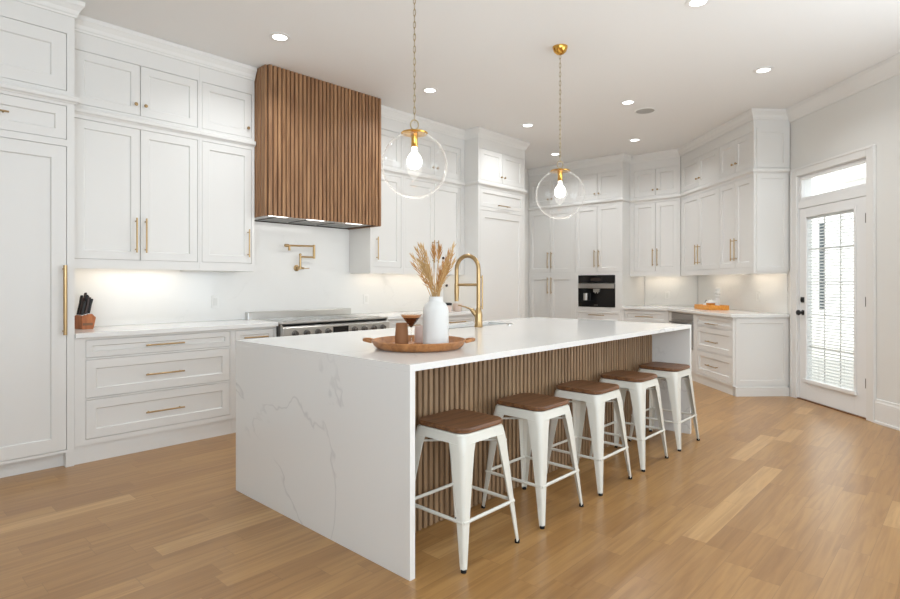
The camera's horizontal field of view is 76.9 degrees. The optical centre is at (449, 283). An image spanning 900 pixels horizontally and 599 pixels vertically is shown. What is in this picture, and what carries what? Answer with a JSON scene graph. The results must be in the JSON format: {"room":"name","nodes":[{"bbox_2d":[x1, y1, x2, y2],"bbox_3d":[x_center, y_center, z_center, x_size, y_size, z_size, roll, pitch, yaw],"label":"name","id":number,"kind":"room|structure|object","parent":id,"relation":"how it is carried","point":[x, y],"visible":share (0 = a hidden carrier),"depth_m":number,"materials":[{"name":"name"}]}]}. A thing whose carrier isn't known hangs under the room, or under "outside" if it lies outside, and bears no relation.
{"room":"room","nodes":[
{"label":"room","id":0,"kind":"room"},
{"bbox_2d":[95,169,528,326],"bbox_3d":[-2.054,-0.343,5.823,0.580,3.205,12.130,0,0,43],"label":"wall","id":1,"kind":"structure","parent":0,"point":[526,171],"depth_m":9.63,"materials":[{"name":"white paint"}]},
{"bbox_2d":[75,31,200,270],"bbox_3d":[-2.561,-1.027,4.541,0.416,1.834,0.957,0,0,43],"label":"upper cabinet","id":2,"kind":"object","parent":1,"relation":"attached to","point":[137,113],"visible":0.93,"depth_m":4.41,"materials":[{"name":"white paint"}]},
{"bbox_2d":[198,66,255,271],"bbox_3d":[-2.066,-1.027,5.073,0.416,1.834,0.495,0,0,43],"label":"upper cabinet","id":3,"kind":"object","parent":1,"relation":"attached to","point":[227,143],"visible":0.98,"depth_m":4.95,"materials":[{"name":"white paint"}]},
{"bbox_2d":[75,221,442,326],"bbox_3d":[-1.564,-0.132,5.914,0.011,0.952,4.326,0,0,43],"label":"backsplash","id":4,"kind":"structure","parent":1,"relation":"attached to","point":[119,296],"depth_m":5.61,"materials":[{"name":"white stone"}]},
{"bbox_2d":[211,296,218,307],"bbox_3d":[-2.173,0.170,5.245,0.008,0.116,0.072,0,0,43],"label":"outlet","id":5,"kind":"object","parent":4,"relation":"attached to","point":[214,299],"visible":1,"depth_m":5.24,"materials":[{"name":"white plastic"}]},
{"bbox_2d":[284,244,314,270],"bbox_3d":[-1.555,-0.267,5.827,0.119,0.277,0.371,0,0,43],"label":"pot filler","id":6,"kind":"object","parent":4,"relation":"attached to","point":[296,267],"visible":1,"depth_m":5.83,"materials":[{"name":"gold metal"}]},
{"bbox_2d":[364,294,368,303],"bbox_3d":[-0.967,0.180,6.541,0.008,0.116,0.072,0,0,43],"label":"outlet","id":7,"kind":"object","parent":4,"relation":"attached to","point":[366,296],"visible":1,"depth_m":6.54,"materials":[{"name":"white plastic"}]},
{"bbox_2d":[254,64,380,229],"bbox_3d":[-1.376,-1.274,5.686,0.594,1.339,1.332,0,0,43],"label":"range hood","id":8,"kind":"object","parent":1,"relation":"attached to","point":[317,149],"visible":0.88,"depth_m":5.38,"materials":[{"name":"brown wood"}]},
{"bbox_2d":[349,117,404,273],"bbox_3d":[-0.820,-1.027,6.413,0.416,1.834,0.484,0,0,43],"label":"upper cabinet","id":9,"kind":"object","parent":1,"relation":"attached to","point":[379,250],"visible":0.54,"depth_m":6.32,"materials":[{"name":"white paint"}]},
{"bbox_2d":[403,123,464,274],"bbox_3d":[-0.297,-1.027,6.974,0.416,1.834,1.048,0,0,43],"label":"upper cabinet","id":10,"kind":"object","parent":1,"relation":"attached to","point":[433,193],"visible":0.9,"depth_m":6.83,"materials":[{"name":"white paint"}]},
{"bbox_2d":[381,105,529,150],"bbox_3d":[-0.016,-1.889,7.102,0.662,0.109,2.585,0,0,43],"label":"trim","id":11,"kind":"structure","parent":1,"relation":"attached to","point":[386,112],"depth_m":7.02,"materials":[{"name":"white paint"}]},
{"bbox_2d":[0,380,899,598],"bbox_3d":[1.023,1.310,3.009,9.000,0.100,12.200,0,0,43],"label":"floor","id":12,"kind":"structure","parent":0,"point":[777,497],"depth_m":2.89,"materials":[{"name":"brown wood"}]},
{"bbox_2d":[0,0,79,477],"bbox_3d":[-3.114,-0.342,3.775,0.654,3.204,0.966,0,0,43],"label":"tall cabinet","id":13,"kind":"object","parent":12,"relation":"on","point":[38,100],"visible":1,"depth_m":3.77,"materials":[{"name":"white paint"}]},
{"bbox_2d":[74,329,231,464],"bbox_3d":[-2.414,0.821,4.525,0.630,0.879,1.133,0,0,43],"label":"base cabinet","id":14,"kind":"object","parent":12,"relation":"on","point":[134,393],"visible":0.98,"depth_m":4.29,"materials":[{"name":"white paint"}]},
{"bbox_2d":[75,319,277,338],"bbox_3d":[-2.278,0.362,4.680,0.622,0.035,1.546,0,0,43],"label":"countertop","id":15,"kind":"structure","parent":14,"relation":"on","point":[120,330],"depth_m":4.52,"materials":[{"name":"white stone"}]},
{"bbox_2d":[75,314,95,328],"bbox_3d":[-2.785,0.288,4.325,0.132,0.114,0.099,0,0,35],"label":"knife block","id":16,"kind":"object","parent":15,"relation":"on","point":[83,321],"visible":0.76,"depth_m":4.29,"materials":[{"name":"brown wood"}]},
{"bbox_2d":[77,295,82,314],"bbox_3d":[-2.832,0.165,4.332,0.012,0.150,0.046,0,0,35],"label":"kitchen knife","id":17,"kind":"object","parent":16,"relation":"in","point":[81,296],"visible":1,"depth_m":4.33,"materials":[{"name":"black plastic"}]},
{"bbox_2d":[79,297,84,314],"bbox_3d":[-2.800,0.173,4.306,0.012,0.135,0.043,0,0,35],"label":"kitchen knife","id":18,"kind":"object","parent":16,"relation":"in","point":[83,298],"visible":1,"depth_m":4.30,"materials":[{"name":"black plastic"}]},
{"bbox_2d":[81,301,85,314],"bbox_3d":[-2.768,0.188,4.277,0.012,0.105,0.038,0,0,35],"label":"kitchen knife","id":19,"kind":"object","parent":16,"relation":"in","point":[84,302],"visible":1,"depth_m":4.27,"materials":[{"name":"black plastic"}]},
{"bbox_2d":[84,297,89,314],"bbox_3d":[-2.752,0.171,4.296,0.012,0.130,0.042,0,0,35],"label":"kitchen knife","id":20,"kind":"object","parent":16,"relation":"in","point":[88,298],"visible":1,"depth_m":4.29,"materials":[{"name":"black"}]},
{"bbox_2d":[87,299,92,313],"bbox_3d":[-2.741,0.174,4.316,0.012,0.115,0.040,0,0,35],"label":"kitchen knife","id":21,"kind":"object","parent":16,"relation":"in","point":[91,300],"visible":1,"depth_m":4.31,"materials":[{"name":"black plastic"}]},
{"bbox_2d":[232,326,275,432],"bbox_3d":[-1.889,0.821,5.090,0.630,0.879,0.409,0,0,43],"label":"base cabinet","id":22,"kind":"object","parent":12,"relation":"on","point":[260,332],"visible":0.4,"depth_m":4.79,"materials":[{"name":"white paint"}]},
{"bbox_2d":[245,308,388,336],"bbox_3d":[-1.287,0.718,5.652,0.748,0.885,1.222,0,0,43],"label":"range cooker","id":23,"kind":"object","parent":12,"relation":"on","point":[313,321],"visible":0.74,"depth_m":5.52,"materials":[{"name":"grey metal"}]},
{"bbox_2d":[276,324,279,336],"bbox_3d":[-1.324,0.762,5.687,0.646,0.795,1.222,0,0,43],"label":"range","id":24,"kind":"object","parent":23,"relation":"in","point":[277,327],"depth_m":5.04,"materials":[{"name":"grey metal"}]},
{"bbox_2d":[250,316,387,324],"bbox_3d":[-1.289,0.354,5.655,0.621,0.019,1.222,0,0,43],"label":"cooktop","id":25,"kind":"object","parent":23,"relation":"in","point":[282,320],"depth_m":5.51,"materials":[{"name":"silver metal"}]},
{"bbox_2d":[388,317,422,327],"bbox_3d":[-0.656,0.821,6.415,0.630,0.879,0.740,0,0,43],"label":"base cabinet","id":26,"kind":"object","parent":12,"relation":"on","point":[392,322],"visible":0.04,"depth_m":6.13,"materials":[{"name":"white paint"}]},
{"bbox_2d":[449,314,474,323],"bbox_3d":[-0.129,0.821,6.982,0.630,0.879,0.807,0,0,43],"label":"base cabinet","id":27,"kind":"object","parent":12,"relation":"on","point":[456,318],"visible":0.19,"depth_m":6.87,"materials":[{"name":"white paint"}]},
{"bbox_2d":[354,310,471,319],"bbox_3d":[-0.387,0.362,6.714,0.622,0.035,1.552,0,0,43],"label":"countertop","id":28,"kind":"structure","parent":27,"relation":"on","point":[391,315],"depth_m":6.51,"materials":[{"name":"white stone"}]},
{"bbox_2d":[446,303,451,311],"bbox_3d":[-0.026,0.289,6.901,0.100,0.112,0.100,0,0,43],"label":"lidded jar","id":29,"kind":"object","parent":28,"relation":"on","point":[449,306],"visible":0.62,"depth_m":6.86,"materials":[{"name":"beige ceramic"}]},
{"bbox_2d":[453,303,461,310],"bbox_3d":[0.089,0.297,7.026,0.116,0.096,0.116,0,0,43],"label":"pot","id":30,"kind":"object","parent":28,"relation":"on","point":[456,307],"visible":0.94,"depth_m":6.98,"materials":[{"name":"beige ceramic"}]},
{"bbox_2d":[415,409,519,573],"bbox_3d":[0.049,0.957,2.747,0.417,0.607,0.418,0,0,43],"label":"counter stool","id":31,"kind":"object","parent":12,"relation":"on","point":[461,428],"visible":0.91,"depth_m":2.62,"materials":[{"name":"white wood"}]},
{"bbox_2d":[443,137,527,320],"bbox_3d":[0.485,-0.342,7.647,0.647,3.204,1.052,0,0,43],"label":"pantry cabinet","id":32,"kind":"object","parent":12,"relation":"on","point":[494,172],"visible":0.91,"depth_m":7.36,"materials":[{"name":"white paint"}]},
{"bbox_2d":[481,393,583,528],"bbox_3d":[0.465,0.957,3.194,0.417,0.607,0.418,0,0,43],"label":"counter stool","id":33,"kind":"object","parent":12,"relation":"on","point":[533,412],"visible":0.98,"depth_m":3.13,"materials":[{"name":"white metal"}]},
{"bbox_2d":[415,334,651,531],"bbox_3d":[0.255,0.818,4.207,1.202,0.884,3.165,0,0,43],"label":"base cabinet","id":34,"kind":"object","parent":12,"relation":"on","point":[473,386],"visible":0.21,"depth_m":3.41,"materials":[{"name":"brown wood"}]},
{"bbox_2d":[236,317,690,580],"bbox_3d":[0.361,0.802,4.108,1.553,0.915,3.227,0,0,43],"label":"countertop","id":35,"kind":"structure","parent":34,"relation":"on","point":[325,422],"depth_m":2.89,"materials":[{"name":"white stone"}]},
{"bbox_2d":[363,335,474,352],"bbox_3d":[-0.166,0.318,3.040,0.506,0.053,0.506,0,0,38],"label":"serving tray","id":36,"kind":"object","parent":35,"relation":"on","point":[387,343],"visible":0.84,"depth_m":2.86,"materials":[{"name":"brown wood"}]},
{"bbox_2d":[395,323,407,343],"bbox_3d":[-0.262,0.274,3.075,0.072,0.120,0.072,0,0,43],"label":"tumbler","id":37,"kind":"object","parent":36,"relation":"on","point":[401,331],"visible":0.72,"depth_m":3.04,"materials":[{"name":"brown ceramic"}]},
{"bbox_2d":[401,315,420,331],"bbox_3d":[-0.202,0.246,2.955,0.118,0.175,0.118,0,0,43],"label":"cocktail glass","id":38,"kind":"object","parent":36,"relation":"on","point":[411,320],"visible":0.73,"depth_m":2.93,"materials":[{"name":"brown"}]},
{"bbox_2d":[414,325,422,342],"bbox_3d":[-0.170,0.286,3.200,0.064,0.096,0.064,0,0,43],"label":"tumbler","id":39,"kind":"object","parent":36,"relation":"on","point":[418,332],"visible":0.75,"depth_m":3.17,"materials":[{"name":"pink ceramic"}]},
{"bbox_2d":[423,296,448,343],"bbox_3d":[-0.077,0.202,3.050,0.140,0.264,0.140,0,0,43],"label":"vase","id":40,"kind":"object","parent":36,"relation":"on","point":[435,311],"visible":0.83,"depth_m":2.99,"materials":[{"name":"white ceramic"}]},
{"bbox_2d":[409,242,455,296],"bbox_3d":[-0.090,0.045,3.053,0.264,0.548,0.112,0,0,0],"label":"dried stems","id":41,"kind":"object","parent":40,"relation":"in","point":[425,266],"visible":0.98,"depth_m":3.05,"materials":[{"name":"plant"}]},
{"bbox_2d":[454,254,482,326],"bbox_3d":[0.135,0.053,4.528,0.272,0.584,0.102,0,0,33],"label":"kitchen faucet","id":42,"kind":"object","parent":35,"relation":"on","point":[477,313],"visible":1,"depth_m":4.49,"materials":[{"name":"gold metal"}]},
{"bbox_2d":[528,169,573,318],"bbox_3d":[1.914,-0.342,9.650,0.867,3.204,0.818,0,0,43],"label":"tall cabinet","id":43,"kind":"object","parent":12,"relation":"on","point":[551,217],"visible":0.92,"depth_m":9.35,"materials":[{"name":"white paint"}]},
{"bbox_2d":[547,380,631,495],"bbox_3d":[0.885,0.957,3.646,0.417,0.607,0.418,0,0,43],"label":"counter stool","id":44,"kind":"object","parent":12,"relation":"on","point":[593,395],"visible":0.91,"depth_m":3.58,"materials":[{"name":"white metal"}]},
{"bbox_2d":[573,162,643,320],"bbox_3d":[2.546,-0.342,9.062,0.858,3.204,0.818,0,0,43],"label":"tall cabinet","id":45,"kind":"object","parent":12,"relation":"on","point":[601,204],"visible":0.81,"depth_m":8.74,"materials":[{"name":"white paint"}]},
{"bbox_2d":[578,275,614,306],"bbox_3d":[2.254,0.117,8.788,0.624,0.493,0.103,0,0,43],"label":"coffee machine","id":46,"kind":"object","parent":45,"relation":"in","point":[593,290],"visible":1,"depth_m":8.79,"materials":[{"name":"black metal"}]},
{"bbox_2d":[589,370,668,471],"bbox_3d":[1.286,0.957,4.076,0.417,0.607,0.418,0,0,43],"label":"counter stool","id":47,"kind":"object","parent":12,"relation":"on","point":[636,383],"visible":0.9,"depth_m":3.96,"materials":[{"name":"white metal"}]},
{"bbox_2d":[622,309,668,322],"bbox_3d":[3.257,0.821,8.400,1.133,0.879,0.818,0,0,43],"label":"base cabinet","id":48,"kind":"object","parent":12,"relation":"on","point":[630,315],"visible":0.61,"depth_m":8.27,"materials":[{"name":"white paint"}]},
{"bbox_2d":[628,362,699,450],"bbox_3d":[1.716,0.957,4.539,0.417,0.607,0.418,0,0,43],"label":"counter stool","id":49,"kind":"object","parent":12,"relation":"on","point":[673,372],"visible":0.86,"depth_m":4.44,"materials":[{"name":"white metal"}]},
{"bbox_2d":[669,311,696,381],"bbox_3d":[3.444,0.821,7.649,0.648,0.879,0.799,0,0,-2],"label":"base cabinet","id":50,"kind":"object","parent":12,"relation":"on","point":[694,376],"visible":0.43,"depth_m":7.29,"materials":[{"name":"white paint"}]},
{"bbox_2d":[669,312,692,349],"bbox_3d":[3.107,0.630,7.622,0.069,0.452,0.644,0,0,-2],"label":"drawer appliance","id":51,"kind":"object","parent":50,"relation":"in","point":[682,317],"visible":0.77,"depth_m":7.54,"materials":[{"name":"grey metal"}]},
{"bbox_2d":[695,314,789,396],"bbox_3d":[3.455,0.821,6.784,0.688,0.879,0.929,0,0,-2],"label":"base cabinet","id":52,"kind":"object","parent":12,"relation":"on","point":[738,357],"visible":0.98,"depth_m":6.36,"materials":[{"name":"white paint"}]},
{"bbox_2d":[622,305,789,317],"bbox_3d":[3.361,0.362,7.682,1.121,0.035,2.817,0,0,-15],"label":"countertop","id":53,"kind":"structure","parent":52,"relation":"on","point":[731,313],"depth_m":6.98,"materials":[{"name":"white stone"}]},
{"bbox_2d":[694,304,728,309],"bbox_3d":[3.466,0.314,7.512,0.260,0.062,0.420,0,0,-2],"label":"wooden tray","id":54,"kind":"object","parent":53,"relation":"on","point":[696,306],"visible":0.94,"depth_m":7.31,"materials":[{"name":"orange wood"}]},
{"bbox_2d":[706,299,714,304],"bbox_3d":[3.456,0.269,7.507,0.124,0.130,0.124,0,0,-2],"label":"lidded bowl","id":55,"kind":"object","parent":54,"relation":"in","point":[710,302],"visible":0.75,"depth_m":7.46,"materials":[{"name":"white ceramic"}]},
{"bbox_2d":[714,288,719,304],"bbox_3d":[3.499,0.195,7.413,0.077,0.278,0.077,0,0,-2],"label":"pepper mill","id":56,"kind":"object","parent":54,"relation":"in","point":[717,290],"visible":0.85,"depth_m":7.39,"materials":[{"name":"white ceramic"}]},
{"bbox_2d":[79,0,899,168],"bbox_3d":[1.023,-1.995,3.009,9.000,0.100,12.200,0,0,43],"label":"ceiling","id":57,"kind":"structure","parent":0,"point":[493,65],"depth_m":4.73,"materials":[{"name":"white paint"}]},
{"bbox_2d":[14,0,256,80],"bbox_3d":[-2.487,-1.889,4.167,0.282,0.109,2.393,0,0,43],"label":"trim","id":58,"kind":"structure","parent":57,"relation":"attached to","point":[71,8],"depth_m":4.41,"materials":[{"name":"white paint"}]},
{"bbox_2d":[269,32,290,41],"bbox_3d":[-1.341,-1.941,4.466,0.164,0.006,0.164,0,0,43],"label":"recessed light","id":59,"kind":"object","parent":57,"relation":"in","point":[277,36],"visible":1,"depth_m":4.45,"materials":[{"name":"white plastic"}]},
{"bbox_2d":[401,0,427,169],"bbox_3d":[-0.215,-1.231,3.436,0.400,1.427,0.400,0,0,43],"label":"pendant light","id":60,"kind":"object","parent":57,"relation":"hanging from","point":[414,161],"visible":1,"depth_m":3.42,"materials":[{"name":"gold metal"}]},
{"bbox_2d":[411,134,417,146],"bbox_3d":[-0.215,-0.866,3.436,0.040,0.079,0.040,0,0,43],"label":"socket","id":61,"kind":"object","parent":60,"relation":"attached to","point":[414,137],"depth_m":3.42,"materials":[{"name":"gold metal"}]},
{"bbox_2d":[422,87,437,92],"bbox_3d":[-0.201,-1.941,5.694,0.164,0.006,0.164,0,0,43],"label":"recessed light","id":62,"kind":"object","parent":57,"relation":"in","point":[427,89],"visible":1,"depth_m":5.69,"materials":[{"name":"white plastic"}]},
{"bbox_2d":[521,123,533,126],"bbox_3d":[0.955,-1.941,6.953,0.164,0.006,0.164,0,0,43],"label":"recessed light","id":63,"kind":"object","parent":57,"relation":"in","point":[525,124],"visible":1,"depth_m":6.95,"materials":[{"name":"white plastic"}]},
{"bbox_2d":[550,44,569,197],"bbox_3d":[0.905,-1.238,4.657,0.400,1.413,0.400,0,0,43],"label":"pendant light","id":64,"kind":"object","parent":57,"relation":"hanging from","point":[559,49],"visible":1,"depth_m":4.64,"materials":[{"name":"gold metal"}]},
{"bbox_2d":[558,171,562,180],"bbox_3d":[0.905,-0.879,4.657,0.040,0.079,0.040,0,0,43],"label":"socket","id":65,"kind":"object","parent":64,"relation":"attached to","point":[560,173],"depth_m":4.64,"materials":[{"name":"gold metal"}]},
{"bbox_2d":[620,100,635,104],"bbox_3d":[1.908,-1.941,6.073,0.164,0.006,0.164,0,0,43],"label":"recessed light","id":66,"kind":"object","parent":57,"relation":"in","point":[625,102],"visible":1,"depth_m":6.07,"materials":[{"name":"white plastic"}]},
{"bbox_2d":[629,138,640,141],"bbox_3d":[2.503,-1.941,7.666,0.164,0.006,0.164,0,0,43],"label":"recessed light","id":67,"kind":"object","parent":57,"relation":"in","point":[633,139],"visible":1,"depth_m":7.63,"materials":[{"name":"white plastic"}]},
{"bbox_2d":[634,108,655,113],"bbox_3d":[2.197,-1.942,6.377,0.236,0.006,0.236,0,0,43],"label":"ceiling speaker","id":68,"kind":"object","parent":57,"relation":"attached to","point":[641,110],"visible":1,"depth_m":6.37,"materials":[{"name":"white plastic"}]},
{"bbox_2d":[636,109,653,113],"bbox_3d":[2.197,-1.942,6.377,0.199,0.004,0.199,0,0,43],"label":"grille","id":69,"kind":"object","parent":68,"relation":"attached to","point":[639,111],"depth_m":6.39,"materials":[{"name":"grey metal"}]},
{"bbox_2d":[685,0,710,7],"bbox_3d":[1.711,-1.941,3.908,0.164,0.006,0.164,0,0,43],"label":"recessed light","id":70,"kind":"object","parent":57,"relation":"in","point":[689,3],"visible":1,"depth_m":3.93,"materials":[{"name":"white plastic"}]},
{"bbox_2d":[753,66,773,73],"bbox_3d":[2.853,-1.941,5.156,0.164,0.006,0.164,0,0,43],"label":"recessed light","id":71,"kind":"object","parent":57,"relation":"in","point":[766,69],"visible":1,"depth_m":5.16,"materials":[{"name":"white plastic"}]},
{"bbox_2d":[630,156,680,276],"bbox_3d":[3.317,-1.027,8.515,1.063,1.834,0.568,0,0,43],"label":"upper cabinet","id":72,"kind":"object","parent":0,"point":[655,185],"visible":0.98,"depth_m":8.42,"materials":[{"name":"white paint"}]},
{"bbox_2d":[733,74,899,403],"bbox_3d":[3.969,-0.343,4.248,0.150,3.205,8.660,0,0,-2],"label":"wall","id":73,"kind":"structure","parent":0,"point":[869,116],"depth_m":5.07,"materials":[{"name":"white paint"}]},
{"bbox_2d":[527,108,788,175],"bbox_3d":[2.797,-1.889,8.117,0.962,0.109,4.160,0,0,-31],"label":"trim","id":74,"kind":"structure","parent":73,"relation":"attached to","point":[751,114],"depth_m":8.05,"materials":[{"name":"white paint"}]},
{"bbox_2d":[680,137,718,275],"bbox_3d":[3.537,-1.027,7.649,0.453,1.834,1.069,0,0,-2],"label":"upper cabinet","id":75,"kind":"object","parent":73,"relation":"attached to","point":[699,195],"visible":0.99,"depth_m":7.58,"materials":[{"name":"white paint"}]},
{"bbox_2d":[698,274,787,313],"bbox_3d":[3.772,0.102,7.447,0.011,0.483,2.108,0,0,-2],"label":"backsplash","id":76,"kind":"structure","parent":73,"relation":"attached to","point":[738,292],"depth_m":7.17,"materials":[{"name":"white stone"}]},
{"bbox_2d":[717,119,790,274],"bbox_3d":[3.570,-1.027,6.716,0.453,1.834,0.796,0,0,-2],"label":"upper cabinet","id":77,"kind":"object","parent":73,"relation":"attached to","point":[754,181],"visible":1,"depth_m":6.35,"materials":[{"name":"white paint"}]},
{"bbox_2d":[796,196,865,419],"bbox_3d":[3.876,0.224,5.726,0.190,2.072,1.008,0,0,-2],"label":"door","id":78,"kind":"structure","parent":73,"relation":"in","point":[852,402],"depth_m":5.69,"materials":[{"name":"white paint"}]},
{"bbox_2d":[790,144,875,422],"bbox_3d":[3.901,-0.001,5.724,0.180,2.522,1.185,0,0,-2],"label":"trim","id":79,"kind":"structure","parent":73,"relation":"attached to","point":[868,153],"depth_m":5.52,"materials":[{"name":"white paint"}]},
{"bbox_2d":[800,159,865,200],"bbox_3d":[3.872,-1.030,5.723,0.048,0.266,0.974,0,0,-2],"label":"window","id":80,"kind":"structure","parent":73,"relation":"in","point":[863,161],"depth_m":5.76,"materials":[{"name":"white paint"}]},
{"bbox_2d":[786,53,899,122],"bbox_3d":[3.890,-1.875,3.175,0.085,0.139,6.420,0,0,-2],"label":"trim","id":81,"kind":"structure","parent":73,"relation":"attached to","point":[888,68],"depth_m":5.42,"materials":[{"name":"white paint"}]},
{"bbox_2d":[874,398,899,430],"bbox_3d":[3.941,1.150,2.548,0.028,0.220,5.164,0,0,-2],"label":"baseboard","id":82,"kind":"structure","parent":73,"relation":"attached to","point":[887,413],"depth_m":4.98,"materials":[{"name":"white paint"}]},
{"bbox_2d":[808,209,853,388],"bbox_3d":[3.869,0.157,5.750,0.018,1.737,0.679,0,0,-2],"label":"blind","id":83,"kind":"object","parent":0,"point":[824,214],"depth_m":5.77,"materials":[{"name":"white plastic"}]},
{"bbox_3d":[2.879,-0.343,9.416,2.610,3.205,0.150,0,0,43],"label":"wall","id":84,"kind":"structure","parent":0,"visible":0},
{"bbox_2d":[644,276,697,305],"bbox_3d":[3.421,0.102,8.801,0.824,0.483,0.011,0,0,43],"label":"backsplash","id":85,"kind":"structure","parent":84,"relation":"attached to","point":[683,290],"depth_m":8.78,"materials":[{"name":"white stone"}]},
{"bbox_2d":[665,292,669,298],"bbox_3d":[3.384,0.185,8.821,0.072,0.116,0.008,0,0,43],"label":"outlet","id":86,"kind":"object","parent":85,"relation":"attached to","point":[667,294],"visible":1,"depth_m":8.81,"materials":[{"name":"white plastic"}]},
{"label":"outside","id":87,"kind":"structure","parent":0,"visible":0},
{"bbox_2d":[812,340,853,389],"bbox_3d":[8.389,1.370,6.679,8.840,0.100,16.000,0,0,-2],"label":"ground","id":88,"kind":"structure","parent":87,"point":[812,340],"depth_m":9.35,"materials":[{"name":"white"}]},
{"bbox_2d":[812,164,865,343],"bbox_3d":[9.965,-1.280,10.689,3.800,5.200,12.500,0,0,-2],"label":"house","id":89,"kind":"structure","parent":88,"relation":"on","point":[853,176],"depth_m":12.88,"materials":[{"name":"white"}]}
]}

